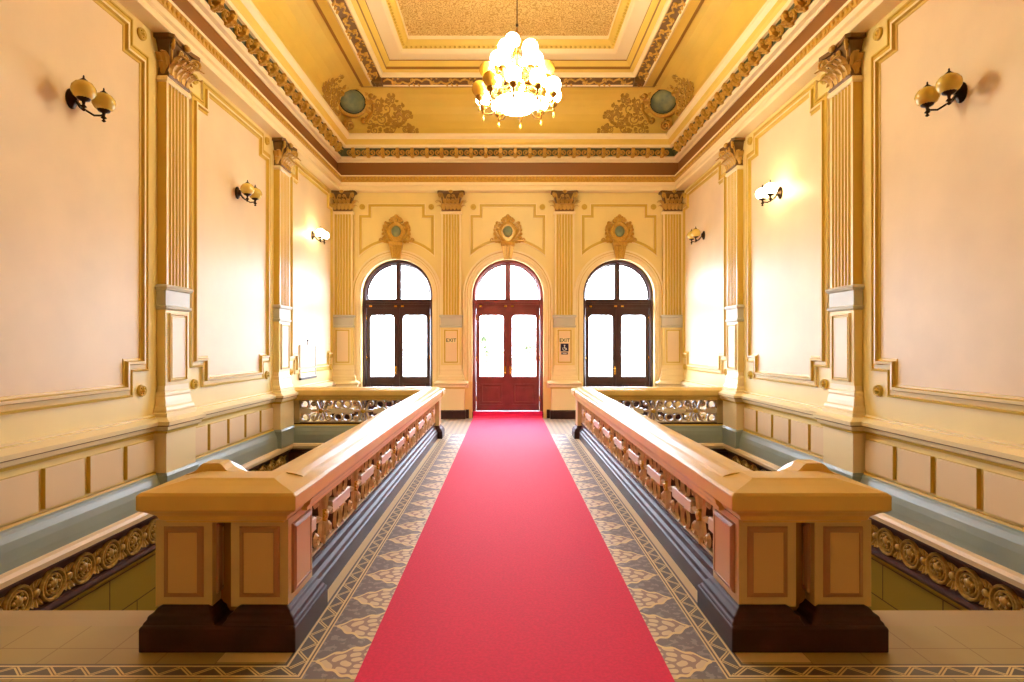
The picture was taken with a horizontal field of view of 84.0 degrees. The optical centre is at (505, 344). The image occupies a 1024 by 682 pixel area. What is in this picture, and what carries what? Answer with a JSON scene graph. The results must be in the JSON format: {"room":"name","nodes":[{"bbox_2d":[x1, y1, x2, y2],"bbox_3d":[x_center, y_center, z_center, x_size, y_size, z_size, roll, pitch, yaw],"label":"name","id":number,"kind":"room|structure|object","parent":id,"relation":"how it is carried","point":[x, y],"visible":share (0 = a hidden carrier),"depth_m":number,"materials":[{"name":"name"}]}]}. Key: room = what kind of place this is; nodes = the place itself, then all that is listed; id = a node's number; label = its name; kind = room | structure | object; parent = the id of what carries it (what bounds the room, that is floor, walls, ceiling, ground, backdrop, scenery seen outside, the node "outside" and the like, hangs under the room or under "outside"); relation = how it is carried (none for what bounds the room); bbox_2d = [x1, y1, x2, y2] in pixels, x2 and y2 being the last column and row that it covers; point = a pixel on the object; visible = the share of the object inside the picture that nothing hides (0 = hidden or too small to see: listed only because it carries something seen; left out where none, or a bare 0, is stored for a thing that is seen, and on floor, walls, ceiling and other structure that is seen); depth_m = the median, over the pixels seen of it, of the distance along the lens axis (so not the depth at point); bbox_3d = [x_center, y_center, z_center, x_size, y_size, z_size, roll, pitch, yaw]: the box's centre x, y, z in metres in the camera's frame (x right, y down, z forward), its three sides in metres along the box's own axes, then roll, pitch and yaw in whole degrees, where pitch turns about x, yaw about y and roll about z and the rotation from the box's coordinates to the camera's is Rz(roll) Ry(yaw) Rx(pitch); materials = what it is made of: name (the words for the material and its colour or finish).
{"room":"grand staircase hall","nodes":[
{"label":"grand staircase hall","id":0,"kind":"room"},
{"bbox_2d":[0,0,335,609],"bbox_3d":[-3.833,-0.500,5.000,0.354,10.800,15.600,0,0,0],"label":"wall","id":1,"kind":"structure","parent":0,"point":[78,190],"depth_m":5.45,"materials":[{"name":"beige paint"}]},
{"bbox_2d":[65,75,115,121],"bbox_3d":[-3.603,-2.118,4.900,0.291,0.305,0.424,0,0,0],"label":"wall sconce","id":2,"kind":"object","parent":1,"relation":"attached to","point":[81,89],"visible":1,"depth_m":4.86,"materials":[{"name":"brown metal"}]},
{"bbox_2d":[0,424,357,574],"bbox_3d":[-2.585,1.508,6.590,2.350,0.305,6.320,0,0,0],"label":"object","id":3,"kind":"structure","parent":1,"relation":"attached to","point":[23,541],"depth_m":5.10,"materials":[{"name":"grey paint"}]},
{"bbox_2d":[153,32,205,484],"bbox_3d":[-3.598,-0.843,6.350,0.321,5.006,0.730,0,0,0],"label":"pilaster","id":4,"kind":"object","parent":1,"relation":"attached to","point":[178,417],"visible":1,"depth_m":6.23,"materials":[{"name":"beige paint"}]},
{"bbox_2d":[235,180,261,205],"bbox_3d":[-3.603,-2.118,7.930,0.291,0.305,0.424,0,0,0],"label":"wall sconce","id":5,"kind":"object","parent":1,"relation":"attached to","point":[246,188],"visible":1,"depth_m":7.88,"materials":[{"name":"brown metal"}]},
{"bbox_2d":[272,137,300,448],"bbox_3d":[-3.598,-0.843,9.420,0.321,5.006,0.730,0,0,0],"label":"pilaster","id":6,"kind":"object","parent":1,"relation":"attached to","point":[283,405],"visible":1,"depth_m":9.25,"materials":[{"name":"beige paint"}]},
{"bbox_2d":[299,340,316,379],"bbox_3d":[-3.728,0.266,10.720,0.051,0.738,0.840,0,0,0],"label":"notice board","id":7,"kind":"object","parent":1,"relation":"attached to","point":[307,353],"visible":1,"depth_m":10.70,"materials":[{"name":"white paper"}]},
{"bbox_2d":[311,226,328,243],"bbox_3d":[-3.603,-2.118,11.000,0.291,0.305,0.424,0,0,0],"label":"wall sconce","id":8,"kind":"object","parent":1,"relation":"attached to","point":[322,234],"visible":1,"depth_m":10.93,"materials":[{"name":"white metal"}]},
{"bbox_2d":[188,0,830,162],"bbox_3d":[0.040,-4.213,4.925,7.600,0.515,15.050,0,0,0],"label":"crown molding","id":9,"kind":"structure","parent":1,"relation":"attached to","point":[776,25],"depth_m":10.35,"materials":[{"name":"beige paint"}]},
{"bbox_2d":[117,0,902,192],"bbox_3d":[0.040,-3.825,4.925,7.600,0.350,15.050,0,0,0],"label":"crown molding","id":10,"kind":"structure","parent":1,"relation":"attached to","point":[833,6],"depth_m":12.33,"materials":[{"name":"brown paint"}]},
{"bbox_2d":[353,193,662,417],"bbox_3d":[0.040,-2.125,12.580,8.100,7.550,0.440,0,0,0],"label":"wall","id":11,"kind":"structure","parent":0,"point":[534,213],"depth_m":12.45,"materials":[{"name":"beige paint"}]},
{"bbox_2d":[331,190,360,418],"bbox_3d":[-3.545,-0.873,12.288,0.730,4.946,0.321,0,0,0],"label":"pilaster","id":12,"kind":"object","parent":11,"relation":"attached to","point":[344,375],"visible":0.91,"depth_m":12.35,"materials":[{"name":"beige paint"}]},
{"bbox_2d":[379,214,414,259],"bbox_3d":[-2.390,-2.353,12.361,0.781,0.985,0.172,0,0,0],"label":"cartouche","id":13,"kind":"object","parent":11,"relation":"attached to","point":[396,233],"visible":1,"depth_m":12.36,"materials":[{"name":"gold metal"}]},
{"bbox_2d":[363,260,431,415],"bbox_3d":[-2.390,-0.142,12.648,1.570,3.485,0.184,0,0,0],"label":"door","id":14,"kind":"structure","parent":11,"relation":"in","point":[398,308],"depth_m":12.64,"materials":[{"name":"brown wood"}]},
{"bbox_2d":[434,190,467,418],"bbox_3d":[-1.190,-0.873,12.288,0.730,4.946,0.321,0,0,0],"label":"pilaster","id":15,"kind":"object","parent":11,"relation":"attached to","point":[451,378],"visible":0.99,"depth_m":12.35,"materials":[{"name":"beige paint"}]},
{"bbox_2d":[446,338,455,342],"bbox_3d":[-1.190,-0.100,12.335,0.230,0.100,0.010,0,0,0],"label":"exit sign","id":16,"kind":"object","parent":15,"relation":"attached to","point":[448,340],"visible":1,"depth_m":12.34,"materials":[{"name":"beige paint"}]},
{"bbox_2d":[472,260,542,417],"bbox_3d":[0.040,-0.142,12.635,1.570,3.485,0.270,0,0,0],"label":"door","id":17,"kind":"structure","parent":11,"relation":"in","point":[507,392],"depth_m":12.64,"materials":[{"name":"brown wood"}]},
{"bbox_2d":[490,214,525,259],"bbox_3d":[0.040,-2.353,12.361,0.781,0.985,0.172,0,0,0],"label":"cartouche","id":18,"kind":"object","parent":11,"relation":"attached to","point":[507,232],"visible":1,"depth_m":12.36,"materials":[{"name":"gold metal"}]},
{"bbox_2d":[548,190,581,418],"bbox_3d":[1.270,-0.873,12.288,0.730,4.946,0.321,0,0,0],"label":"pilaster","id":19,"kind":"object","parent":11,"relation":"attached to","point":[564,378],"visible":1,"depth_m":12.35,"materials":[{"name":"beige paint"}]},
{"bbox_2d":[559,338,569,342],"bbox_3d":[1.270,-0.100,12.335,0.230,0.100,0.010,0,0,0],"label":"exit sign","id":20,"kind":"object","parent":19,"relation":"attached to","point":[561,340],"visible":1,"depth_m":12.34,"materials":[{"name":"beige paint"}]},
{"bbox_2d":[561,344,568,353],"bbox_3d":[1.270,0.087,12.335,0.170,0.235,0.011,0,0,0],"label":"wall sign","id":21,"kind":"object","parent":19,"relation":"attached to","point":[564,347],"visible":1,"depth_m":12.33,"materials":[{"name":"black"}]},
{"bbox_2d":[583,260,652,416],"bbox_3d":[2.470,-0.142,12.648,1.570,3.485,0.184,0,0,0],"label":"door","id":22,"kind":"structure","parent":11,"relation":"in","point":[616,308],"depth_m":12.64,"materials":[{"name":"brown wood"}]},
{"bbox_2d":[601,214,636,259],"bbox_3d":[2.470,-2.353,12.361,0.781,0.985,0.172,0,0,0],"label":"cartouche","id":23,"kind":"object","parent":11,"relation":"attached to","point":[619,232],"visible":1,"depth_m":12.36,"materials":[{"name":"gold ceramic"}]},
{"bbox_2d":[655,190,683,418],"bbox_3d":[3.625,-0.873,12.288,0.730,4.946,0.321,0,0,0],"label":"pilaster","id":24,"kind":"object","parent":11,"relation":"attached to","point":[671,375],"visible":0.85,"depth_m":12.35,"materials":[{"name":"beige paint"}]},
{"bbox_2d":[251,0,766,132],"bbox_3d":[0.040,-5.280,5.000,8.100,1.640,15.600,0,0,0],"label":"ceiling","id":25,"kind":"structure","parent":0,"point":[429,54],"depth_m":10.38,"materials":[{"name":"beige paint"}]},
{"bbox_2d":[321,74,418,132],"bbox_3d":[-3.032,-4.963,11.722,1.165,1.075,2.338,0,0,45],"label":"cartouche","id":26,"kind":"object","parent":25,"relation":"attached to","point":[352,104],"visible":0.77,"depth_m":11.97,"materials":[{"name":"gold metal"}]},
{"bbox_2d":[472,0,560,128],"bbox_3d":[0.140,-4.306,7.200,1.134,2.788,1.144,0,0,0],"label":"chandelier","id":27,"kind":"object","parent":25,"relation":"hanging from","point":[517,103],"visible":1,"depth_m":7.02,"materials":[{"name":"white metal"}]},
{"bbox_2d":[597,74,694,132],"bbox_3d":[3.112,-4.963,11.722,2.338,1.075,1.165,0,0,45],"label":"cartouche","id":28,"kind":"object","parent":25,"relation":"attached to","point":[663,104],"visible":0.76,"depth_m":11.98,"materials":[{"name":"gold metal"}]},
{"bbox_2d":[0,417,1023,681],"bbox_3d":[0.040,1.630,5.100,7.600,0.060,15.400,0,0,0],"label":"floor","id":29,"kind":"structure","parent":0,"point":[36,645],"depth_m":3.11,"materials":[{"name":"tile"}]},
{"bbox_2d":[136,387,444,652],"bbox_3d":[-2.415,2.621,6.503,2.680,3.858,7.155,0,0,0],"label":"balustrade","id":30,"kind":"object","parent":29,"relation":"on","point":[247,561],"visible":1,"depth_m":3.09,"materials":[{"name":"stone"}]},
{"bbox_2d":[354,411,674,681],"bbox_3d":[0.040,1.530,5.140,1.524,0.138,14.880,0,0,0],"label":"carpet runner","id":31,"kind":"object","parent":29,"relation":"on","point":[510,575],"visible":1,"depth_m":3.72,"materials":[{"name":"red carpet"}]},
{"bbox_2d":[571,387,891,652],"bbox_3d":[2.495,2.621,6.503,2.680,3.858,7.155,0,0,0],"label":"balustrade","id":32,"kind":"object","parent":29,"relation":"on","point":[779,561],"visible":0.99,"depth_m":3.09,"materials":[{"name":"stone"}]},
{"bbox_2d":[680,0,1023,609],"bbox_3d":[3.913,-0.500,5.000,0.354,10.800,15.600,0,0,0],"label":"wall","id":33,"kind":"structure","parent":0,"point":[943,191],"depth_m":5.41,"materials":[{"name":"beige paint"}]},
{"bbox_2d":[687,227,704,243],"bbox_3d":[3.683,-2.118,11.000,0.291,0.305,0.424,0,0,0],"label":"wall sconce","id":34,"kind":"object","parent":33,"relation":"attached to","point":[695,233],"visible":1,"depth_m":10.90,"materials":[{"name":"brown metal"}]},
{"bbox_2d":[715,137,744,448],"bbox_3d":[3.678,-0.843,9.420,0.321,5.006,0.730,0,0,0],"label":"pilaster","id":35,"kind":"object","parent":33,"relation":"attached to","point":[733,388],"visible":0.99,"depth_m":9.29,"materials":[{"name":"beige paint"}]},
{"bbox_2d":[755,180,782,205],"bbox_3d":[3.683,-2.118,7.930,0.291,0.305,0.424,0,0,0],"label":"wall sconce","id":36,"kind":"object","parent":33,"relation":"attached to","point":[769,189],"visible":1,"depth_m":7.88,"materials":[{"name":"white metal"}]},
{"bbox_2d":[813,32,865,481],"bbox_3d":[3.678,-0.843,6.350,0.321,5.006,0.730,0,0,0],"label":"pilaster","id":37,"kind":"object","parent":33,"relation":"attached to","point":[841,416],"visible":0.98,"depth_m":6.23,"materials":[{"name":"beige paint"}]},
{"bbox_2d":[662,424,1023,574],"bbox_3d":[2.665,1.508,6.590,2.350,0.305,6.320,0,0,0],"label":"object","id":38,"kind":"structure","parent":33,"relation":"attached to","point":[999,541],"depth_m":5.06,"materials":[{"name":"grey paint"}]},
{"bbox_2d":[914,68,967,116],"bbox_3d":[3.683,-2.118,4.780,0.291,0.305,0.424,0,0,0],"label":"wall sconce","id":39,"kind":"object","parent":33,"relation":"attached to","point":[950,83],"visible":1,"depth_m":4.74,"materials":[{"name":"brown metal"}]},
{"bbox_3d":[-2.475,3.230,6.700,2.570,3.140,6.540,0,0,0],"label":"wall","id":40,"kind":"structure","parent":0,"visible":0},
{"bbox_2d":[0,448,313,609],"bbox_3d":[-2.585,1.950,6.590,2.350,0.410,6.320,0,0,0],"label":"frieze","id":41,"kind":"object","parent":40,"relation":"attached to","point":[56,584],"visible":0.29,"depth_m":5.00,"materials":[{"name":"brown paint"}]},
{"bbox_2d":[0,443,322,589],"bbox_3d":[-2.585,1.702,6.590,2.350,0.085,6.320,0,0,0],"label":"trim","id":42,"kind":"structure","parent":40,"relation":"attached to","point":[29,568],"depth_m":4.88,"materials":[{"name":"beige stone"}]},
{"bbox_3d":[2.555,3.230,6.700,2.570,3.140,6.540,0,0,0],"label":"wall","id":43,"kind":"structure","parent":0,"visible":0},
{"bbox_2d":[699,443,1023,589],"bbox_3d":[2.665,1.702,6.590,2.350,0.085,6.320,0,0,0],"label":"trim","id":44,"kind":"structure","parent":43,"relation":"attached to","point":[997,570],"depth_m":4.86,"materials":[{"name":"beige stone"}]},
{"bbox_2d":[709,448,1023,609],"bbox_3d":[2.665,1.950,6.577,2.350,0.410,6.346,0,0,0],"label":"frieze","id":45,"kind":"object","parent":43,"relation":"attached to","point":[970,587],"visible":0.17,"depth_m":4.93,"materials":[{"name":"brown paint"}]},
{"label":"outside","id":46,"kind":"structure","parent":0,"visible":0},
{"bbox_2d":[371,358,644,375],"bbox_3d":[0.040,1.685,41.400,80.000,0.130,57.200,0,0,0],"label":"ground","id":47,"kind":"structure","parent":46,"point":[379,366],"depth_m":40.97,"materials":[{"name":"beige"}]},
{"bbox_2d":[480,327,502,367],"bbox_3d":[-1.139,0.347,22.509,2.192,2.565,2.039,0,0,-20],"label":"tree","id":48,"kind":"object","parent":47,"relation":"on","point":[486,345],"visible":0.29,"depth_m":22.11,"materials":[{"name":"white plant"}]},
{"bbox_2d":[515,324,535,359],"bbox_3d":[1.584,0.308,25.529,2.392,2.640,2.245,0,0,0],"label":"tree","id":49,"kind":"object","parent":47,"relation":"on","point":[529,346],"visible":0.22,"depth_m":25.17,"materials":[{"name":"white plant"}]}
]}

